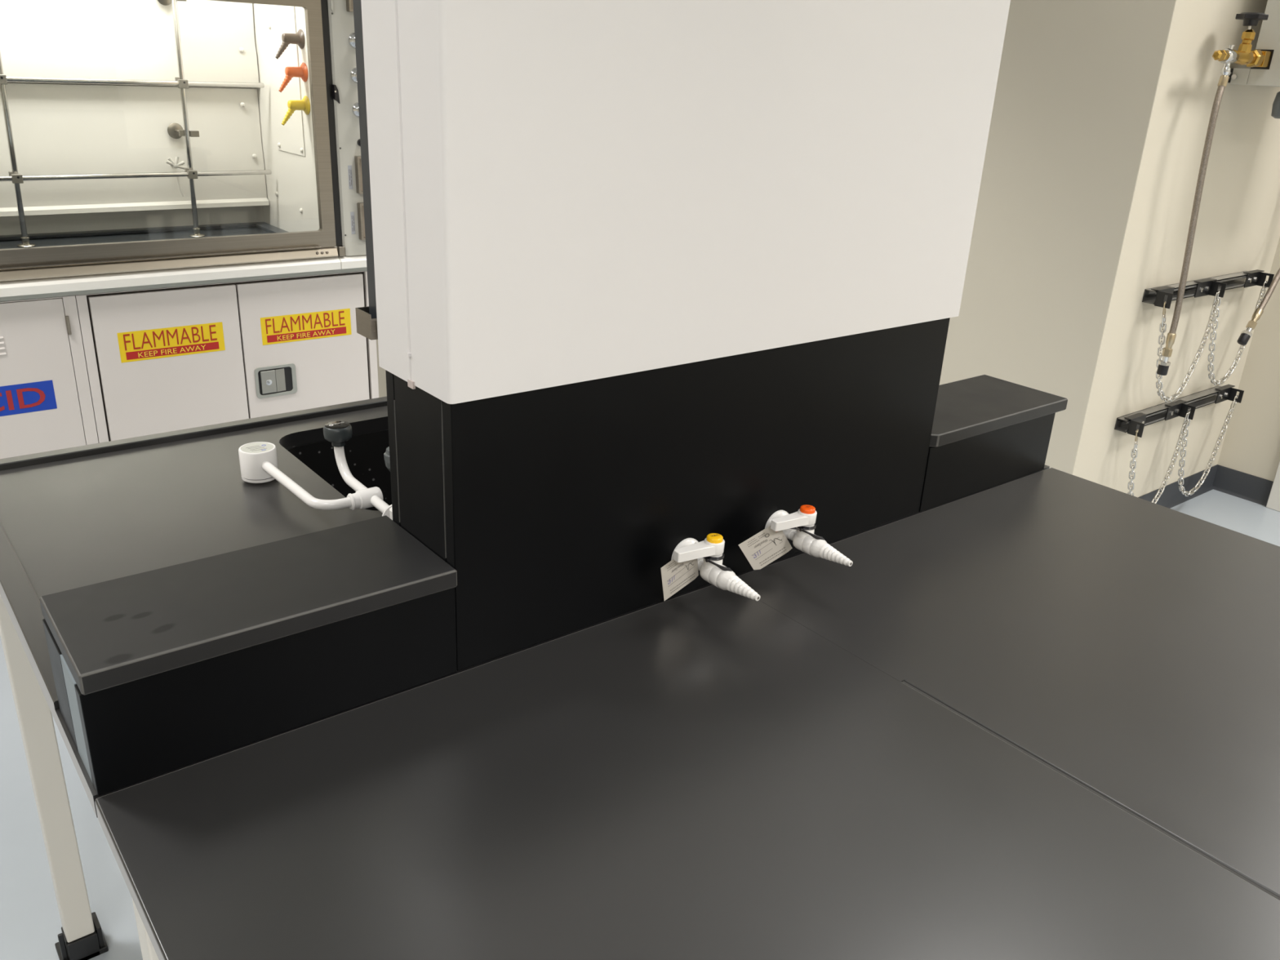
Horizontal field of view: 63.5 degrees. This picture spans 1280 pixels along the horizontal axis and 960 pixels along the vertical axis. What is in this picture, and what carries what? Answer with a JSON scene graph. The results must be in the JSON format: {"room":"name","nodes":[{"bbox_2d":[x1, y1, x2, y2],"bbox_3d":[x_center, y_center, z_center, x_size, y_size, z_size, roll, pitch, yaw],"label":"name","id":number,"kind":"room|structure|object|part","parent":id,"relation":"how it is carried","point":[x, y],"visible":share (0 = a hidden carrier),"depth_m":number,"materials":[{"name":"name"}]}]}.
{"room":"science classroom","nodes":[
{"label":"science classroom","id":0,"kind":"room"},
{"bbox_2d":[376,339,386,397],"bbox_3d":[-2.395,-1.391,3.286,6.087,3.014,0.100,-14,28,-36],"label":"wall","id":1,"kind":"structure","parent":0,"point":[381,372],"depth_m":4.69,"materials":[{"name":"beige paint"}]},
{"bbox_2d":[0,488,1279,959],"bbox_3d":[0.367,1.136,1.472,7.294,0.050,7.540,-14,28,-36],"label":"floor","id":2,"kind":"structure","parent":0,"point":[30,922],"depth_m":2.13,"materials":[{"name":"grey"}]},
{"bbox_2d":[0,295,98,458],"bbox_3d":[-2.161,-0.142,3.107,0.850,0.858,0.569,-14,28,-36],"label":"base cabinet","id":3,"kind":"object","parent":2,"relation":"on","point":[46,402],"visible":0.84,"depth_m":3.01,"materials":[{"name":"metal"}]},
{"bbox_2d":[0,595,108,959],"bbox_3d":[-0.241,0.391,1.985,1.593,0.888,0.714,-14,28,-36],"label":"table leg","id":4,"kind":"object","parent":2,"relation":"on","point":[82,937],"visible":0.18,"depth_m":1.75,"materials":[{"name":"white metal"}]},
{"bbox_2d":[0,396,1049,817],"bbox_3d":[-0.174,0.109,1.803,1.588,0.295,0.937,-14,28,-36],"label":"countertop","id":5,"kind":"structure","parent":4,"relation":"on","point":[77,517],"depth_m":1.55,"materials":[{"name":"stone"}]},
{"bbox_2d":[39,515,457,795],"bbox_3d":[-0.398,0.166,1.091,0.372,0.131,0.173,-14,28,-36],"label":"ledge","id":6,"kind":"object","parent":5,"relation":"on","point":[157,672],"visible":1,"depth_m":1.02,"materials":[{"name":"grey stone"}]},
{"bbox_3d":[-0.423,0.164,1.123,0.370,0.109,0.080,-14,28,-36],"label":"panel","id":7,"kind":"part","parent":6,"relation":"part of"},
{"bbox_3d":[-0.355,0.200,1.044,0.370,0.109,0.021,-14,28,-36],"label":"panel","id":8,"kind":"part","parent":6,"relation":"part of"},
{"bbox_2d":[238,421,392,519],"bbox_3d":[-0.465,-0.013,1.552,0.383,0.112,0.120,22,29,39],"label":"eyewash","id":9,"kind":"object","parent":5,"relation":"on","point":[258,460],"visible":0.87,"depth_m":1.57,"materials":[{"name":"white"}]},
{"bbox_3d":[-0.515,0.010,1.550,0.216,0.015,0.047,19,27,35],"label":"swing arm","id":10,"kind":"part","parent":9,"relation":"part of","materials":[{"name":"white"}]},
{"bbox_3d":[-0.464,-0.069,1.587,0.042,0.032,0.042,-14,28,-36],"label":"push knob","id":11,"kind":"part","parent":9,"relation":"part of","materials":[{"name":"grey plastic"}]},
{"bbox_2d":[286,428,391,511],"bbox_3d":[-0.301,0.073,1.925,0.626,0.260,0.430,-14,28,-36],"label":"sink basin","id":12,"kind":"object","parent":5,"relation":"in","point":[364,452],"depth_m":1.95,"materials":[{"name":"plastic"}]},
{"bbox_2d":[383,446,390,471],"bbox_3d":[-0.215,-0.020,1.604,0.364,0.110,0.052,2,22,-1],"label":"sink faucet","id":13,"kind":"object","parent":5,"relation":"on","point":[386,455],"visible":0.06,"depth_m":1.59,"materials":[{"name":"grey plastic"}]},
{"bbox_2d":[385,317,950,671],"bbox_3d":[0.081,-0.043,1.403,0.831,0.329,0.152,-14,28,-36],"label":"base panel","id":14,"kind":"object","parent":5,"relation":"on","point":[557,511],"visible":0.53,"depth_m":1.25,"materials":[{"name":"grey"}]},
{"bbox_3d":[0.040,-0.064,1.450,0.831,0.329,0.020,-14,28,-36],"label":"panel","id":15,"kind":"part","parent":14,"relation":"part of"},
{"bbox_3d":[-0.237,0.038,1.165,0.020,0.329,0.110,-14,28,-36],"label":"panel","id":16,"kind":"part","parent":14,"relation":"part of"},
{"bbox_2d":[360,0,1010,404],"bbox_3d":[0.131,-1.008,1.012,0.852,1.784,0.165,-14,28,-36],"label":"column cover","id":17,"kind":"structure","parent":14,"relation":"on","point":[563,192],"depth_m":1.11,"materials":[{"name":"white paint"}]},
{"bbox_2d":[352,0,377,340],"bbox_3d":[0.038,-0.601,1.257,0.837,0.772,0.038,-14,28,-36],"label":"board","id":18,"kind":"object","parent":17,"relation":"attached to","point":[366,317],"visible":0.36,"depth_m":1.10,"materials":[{"name":"metal"}]},
{"bbox_2d":[671,533,760,600],"bbox_3d":[0.081,0.111,1.278,0.075,0.074,0.138,-10,25,-28],"label":"tap","id":19,"kind":"object","parent":14,"relation":"attached to","point":[713,545],"visible":0.97,"depth_m":1.28,"materials":[{"name":"white plastic"}]},
{"bbox_2d":[660,542,732,600],"bbox_3d":[0.068,0.115,1.296,0.089,0.076,0.038,1,22,-5],"label":"paper tag","id":20,"kind":"object","parent":19,"relation":"hanging from","point":[675,575],"visible":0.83,"depth_m":1.29,"materials":[{"name":"beige paper"}]},
{"bbox_3d":[0.075,0.087,1.277,0.071,0.016,0.026,-14,28,-36],"label":"handle","id":21,"kind":"part","parent":19,"relation":"part of","materials":[{"name":"white plastic"}]},
{"bbox_2d":[764,504,853,566],"bbox_3d":[0.212,0.078,1.376,0.075,0.074,0.138,-10,25,-28],"label":"tap","id":22,"kind":"object","parent":14,"relation":"attached to","point":[806,516],"visible":0.95,"depth_m":1.38,"materials":[{"name":"white plastic"}]},
{"bbox_2d":[738,523,824,569],"bbox_3d":[0.182,0.088,1.390,0.120,0.069,0.042,-2,23,-12],"label":"paper tag","id":23,"kind":"object","parent":22,"relation":"hanging from","point":[765,547],"visible":0.8,"depth_m":1.39,"materials":[{"name":"beige paper"}]},
{"bbox_3d":[0.206,0.054,1.376,0.071,0.016,0.026,-14,28,-36],"label":"handle","id":24,"kind":"part","parent":22,"relation":"part of","materials":[{"name":"white plastic"}]},
{"bbox_2d":[919,374,1067,511],"bbox_3d":[0.549,-0.073,1.800,0.383,0.131,0.174,-14,28,-36],"label":"ledge","id":25,"kind":"object","parent":5,"relation":"on","point":[988,432],"visible":0.7,"depth_m":1.74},
{"bbox_3d":[0.583,-0.037,1.745,0.356,0.109,0.021,-14,28,-36],"label":"panel","id":26,"kind":"part","parent":25,"relation":"part of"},
{"bbox_2d":[131,897,159,959],"bbox_3d":[0.317,0.681,1.338,1.591,0.888,0.709,-14,28,-36],"label":"trestle","id":27,"kind":"object","parent":2,"relation":"on","point":[148,951],"visible":0.02,"depth_m":0.98,"materials":[{"name":"white metal"}]},
{"bbox_2d":[94,585,1279,959],"bbox_3d":[0.044,0.348,0.907,0.785,0.025,0.764,-14,28,-36],"label":"countertop","id":28,"kind":"structure","parent":27,"relation":"on","point":[703,774],"depth_m":0.94,"materials":[{"name":"black stone"}]},
{"bbox_2d":[737,467,1279,897],"bbox_3d":[0.669,0.190,1.374,0.799,0.025,0.764,-14,28,-36],"label":"countertop","id":29,"kind":"structure","parent":27,"relation":"on","point":[1129,645],"depth_m":1.31,"materials":[{"name":"black stone"}]},
{"bbox_2d":[759,596,1279,900],"bbox_3d":[0.353,0.267,1.138,0.009,0.020,0.760,-14,28,-36],"label":"seam sealant","id":30,"kind":"object","parent":29,"relation":"attached to","point":[854,652],"visible":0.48,"depth_m":1.13,"materials":[{"name":"grey"}]},
{"bbox_2d":[75,271,378,443],"bbox_3d":[-1.465,-0.317,3.626,0.918,0.858,0.570,-14,28,-36],"label":"base cabinet","id":31,"kind":"object","parent":2,"relation":"on","point":[166,359],"visible":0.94,"depth_m":3.31,"materials":[{"name":"grey metal"}]},
{"bbox_3d":[-1.465,-0.230,3.290,0.422,0.748,0.014,-14,28,-36],"label":"door","id":32,"kind":"part","parent":31,"relation":"part of","materials":[{"name":"white metal"}]},
{"bbox_2d":[0,0,367,301],"bbox_3d":[-1.899,-1.270,2.972,2.150,1.356,0.881,-14,28,-36],"label":"fume hood","id":33,"kind":"object","parent":31,"relation":"on","point":[305,217],"depth_m":3.47,"materials":[{"name":"white metal"}]},
{"bbox_2d":[0,0,271,247],"bbox_3d":[-2.078,-1.206,3.193,1.803,0.956,0.130,-14,28,-36],"label":"lattice","id":34,"kind":"object","parent":33,"relation":"on","point":[175,131],"visible":1,"depth_m":3.46,"materials":[{"name":"grey metal"}]},
{"bbox_3d":[-1.982,-1.215,3.218,0.038,0.950,0.016,-14,28,-36],"label":"upright rod","id":35,"kind":"part","parent":34,"relation":"part of","materials":[{"name":"grey metal"}]},
{"bbox_3d":[-2.044,-1.221,3.143,1.803,0.018,0.016,-14,28,-36],"label":"cross rod","id":36,"kind":"part","parent":34,"relation":"part of","materials":[{"name":"grey metal"}]},
{"bbox_3d":[-2.058,-0.947,3.254,1.803,0.018,0.016,-14,28,-36],"label":"cross rod","id":37,"kind":"part","parent":34,"relation":"part of","materials":[{"name":"grey metal"}]},
{"bbox_3d":[-1.561,-1.321,3.533,0.031,0.950,0.016,-14,28,-36],"label":"upright rod","id":38,"kind":"part","parent":34,"relation":"part of","materials":[{"name":"grey metal"}]},
{"bbox_2d":[0,222,288,248],"bbox_3d":[-1.967,-0.688,3.225,2.110,0.042,0.808,-14,28,-36],"label":"countertop","id":39,"kind":"structure","parent":33,"relation":"on","point":[48,239],"depth_m":3.66,"materials":[{"name":"grey"}]},
{"bbox_3d":[-1.740,-0.587,2.856,1.772,0.002,0.021,-14,28,-36],"label":"sash handle","id":40,"kind":"part","parent":33,"relation":"part of","materials":[{"name":"metal"}]},
{"bbox_3d":[-1.768,-0.532,2.873,1.946,0.040,0.040,-14,28,-36],"label":"sill","id":41,"kind":"part","parent":33,"relation":"part of","materials":[{"name":"white"}]},
{"bbox_3d":[-1.656,-1.081,3.679,0.062,0.140,0.077,-14,28,-36],"label":"baffle knob","id":42,"kind":"part","parent":33,"relation":"part of","materials":[{"name":"white"}]},
{"bbox_3d":[-1.711,-0.536,2.968,2.150,0.017,0.051,-14,28,-36],"label":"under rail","id":43,"kind":"part","parent":33,"relation":"part of","materials":[{"name":"grey"}]},
{"bbox_3d":[-1.217,-1.388,3.550,0.003,0.508,0.248,-14,28,-36],"label":"access panel","id":44,"kind":"part","parent":33,"relation":"part of","materials":[{"name":"white metal"}]},
{"bbox_3d":[-1.148,-1.421,3.370,0.094,0.094,0.060,-14,28,-36],"label":"hood nozzle","id":45,"kind":"part","parent":33,"relation":"part of","materials":[{"name":"grey plastic"}]},
{"bbox_3d":[-1.148,-1.325,3.403,0.094,0.094,0.060,-14,28,-36],"label":"hood nozzle","id":46,"kind":"part","parent":33,"relation":"part of","materials":[{"name":"orange plastic"}]},
{"bbox_3d":[-1.153,-1.230,3.442,0.094,0.094,0.060,-14,28,-36],"label":"hood nozzle","id":47,"kind":"part","parent":33,"relation":"part of","materials":[{"name":"yellow plastic"}]},
{"bbox_3d":[-0.898,-1.302,3.298,0.184,1.148,0.048,-14,28,-36],"label":"service post","id":48,"kind":"part","parent":33,"relation":"part of","materials":[{"name":"grey metal"}]},
{"bbox_3d":[-0.923,-0.745,3.504,0.202,0.040,0.040,-14,28,-36],"label":"sill","id":49,"kind":"part","parent":33,"relation":"part of","materials":[{"name":"white"}]},
{"bbox_2d":[360,159,363,191],"bbox_3d":[-0.892,-1.003,3.396,0.067,0.102,0.008,-14,28,-36],"label":"socket","id":50,"kind":"object","parent":33,"relation":"attached to","point":[361,175],"depth_m":3.38,"materials":[{"name":"brown"}]},
{"bbox_2d":[362,205,365,237],"bbox_3d":[-0.899,-0.865,3.451,0.067,0.104,0.008,-14,28,-36],"label":"socket","id":51,"kind":"object","parent":33,"relation":"attached to","point":[363,222],"depth_m":3.43,"materials":[{"name":"brown"}]},
{"bbox_3d":[-1.213,-0.331,3.449,0.136,0.105,0.004,-14,28,-36],"label":"latch frame","id":52,"kind":"part","parent":31,"relation":"part of","materials":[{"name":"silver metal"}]},
{"bbox_3d":[-1.130,-0.315,3.540,0.421,0.748,0.014,-14,28,-36],"label":"door","id":53,"kind":"part","parent":31,"relation":"part of","materials":[{"name":"white metal"}]},
{"bbox_2d":[939,0,1279,497],"bbox_3d":[1.260,-1.671,4.431,1.307,3.014,2.590,-14,28,-36],"label":"wall","id":54,"kind":"structure","parent":0,"point":[1102,108],"depth_m":3.47,"materials":[{"name":"beige paint"}]},
{"bbox_2d":[1137,464,1217,508],"bbox_3d":[1.958,0.105,4.011,1.207,0.104,0.016,-14,28,-36],"label":"baseboard","id":55,"kind":"structure","parent":54,"relation":"attached to","point":[1171,497],"depth_m":4.20,"materials":[{"name":"grey rubber"}]},
{"bbox_2d":[1114,384,1244,437],"bbox_3d":[2.027,-0.266,3.850,0.823,0.052,0.094,-14,28,-36],"label":"rail","id":56,"kind":"object","parent":54,"relation":"attached to","point":[1130,423],"visible":1,"depth_m":3.81,"materials":[{"name":"black metal"}]},
{"bbox_2d":[1127,412,1190,503],"bbox_3d":[1.869,-0.036,3.779,0.394,0.384,0.020,-14,28,-36],"label":"chain","id":57,"kind":"object","parent":56,"relation":"hanging from","point":[1134,450],"visible":0.69,"depth_m":3.83,"materials":[{"name":"silver metal"}]},
{"bbox_2d":[1177,395,1238,496],"bbox_3d":[2.175,-0.116,4.005,0.418,0.383,0.020,-14,28,-36],"label":"chain","id":58,"kind":"object","parent":56,"relation":"hanging from","point":[1193,491],"visible":0.99,"depth_m":4.06,"materials":[{"name":"silver metal"}]},
{"bbox_2d":[1142,269,1274,308],"bbox_3d":[2.035,-0.684,3.670,0.815,0.052,0.094,-14,28,-36],"label":"rail","id":59,"kind":"object","parent":54,"relation":"attached to","point":[1157,296],"visible":1,"depth_m":3.64,"materials":[{"name":"black metal"}]},
{"bbox_2d":[1155,291,1219,402],"bbox_3d":[1.879,-0.451,3.601,0.407,0.382,0.020,-14,28,-36],"label":"chain","id":60,"kind":"object","parent":59,"relation":"hanging from","point":[1160,392],"visible":0.95,"depth_m":3.67,"materials":[{"name":"silver metal"}]},
{"bbox_2d":[1207,280,1267,386],"bbox_3d":[2.184,-0.531,3.828,0.407,0.379,0.020,-14,28,-36],"label":"chain","id":61,"kind":"object","parent":59,"relation":"hanging from","point":[1216,383],"visible":0.84,"depth_m":3.84,"materials":[{"name":"silver metal"}]},
{"bbox_2d":[1227,0,1279,87],"bbox_3d":[2.168,-1.501,3.213,0.397,0.532,0.391,-14,28,-36],"label":"box","id":62,"kind":"object","parent":54,"relation":"attached to","point":[1268,39],"visible":0.92,"depth_m":3.23,"materials":[{"name":"grey"}]},
{"bbox_3d":[1.934,-1.294,3.318,0.045,0.048,0.052,-14,28,-36],"label":"mounting arm","id":63,"kind":"part","parent":62,"relation":"part of","materials":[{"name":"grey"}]},
{"bbox_2d":[1212,12,1271,67],"bbox_3d":[1.830,-1.334,3.132,0.320,0.150,0.093,-14,28,-36],"label":"gas valve","id":64,"kind":"object","parent":62,"relation":"attached to","point":[1244,55],"visible":1,"depth_m":3.12,"materials":[{"name":"gold metal"}]},
{"bbox_2d":[1156,62,1231,375],"bbox_3d":[1.766,-0.805,3.304,0.101,0.981,0.036,-14,28,-36],"label":"hose","id":65,"kind":"object","parent":64,"relation":"hanging from","point":[1163,365],"visible":1,"depth_m":3.28,"materials":[{"name":"silver metal"}]},
{"bbox_2d":[1271,91,1279,118],"bbox_3d":[2.041,-1.197,3.281,0.056,0.096,0.056,-14,28,-36],"label":"fitting","id":66,"kind":"object","parent":62,"relation":"attached to","point":[1275,113],"visible":1,"depth_m":3.28,"materials":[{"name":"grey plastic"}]},
{"bbox_3d":[2.381,-1.473,3.544,0.319,0.150,0.093,-14,28,-36],"label":"gas valve","id":67,"kind":"object","parent":62,"relation":"attached to","visible":0},
{"bbox_2d":[1236,267,1279,345],"bbox_3d":[2.331,-0.956,3.688,0.342,0.936,0.059,-18,30,-41],"label":"hose","id":68,"kind":"object","parent":67,"relation":"hanging from","point":[1246,334],"visible":1,"depth_m":3.76,"materials":[{"name":"silver metal"}]},
{"bbox_2d":[1217,237,1279,481],"bbox_3d":[4.062,-0.580,2.079,0.100,3.014,4.950,-14,28,-36],"label":"wall","id":69,"kind":"structure","parent":0,"point":[1251,442],"depth_m":4.17,"materials":[{"name":"beige paint"}]},
{"bbox_2d":[1213,464,1273,506],"bbox_3d":[2.492,0.021,4.284,0.016,0.104,0.230,-14,28,-36],"label":"baseboard","id":70,"kind":"structure","parent":69,"relation":"attached to","point":[1250,487],"depth_m":4.28,"materials":[{"name":"grey rubber"}]},
{"bbox_2d":[1266,461,1279,511],"bbox_3d":[2.946,-0.930,3.342,0.030,2.614,1.068,-14,28,-36],"label":"trim","id":71,"kind":"structure","parent":69,"relation":"attached to","point":[1273,501],"depth_m":4.17,"materials":[{"name":"white metal"}]}
]}

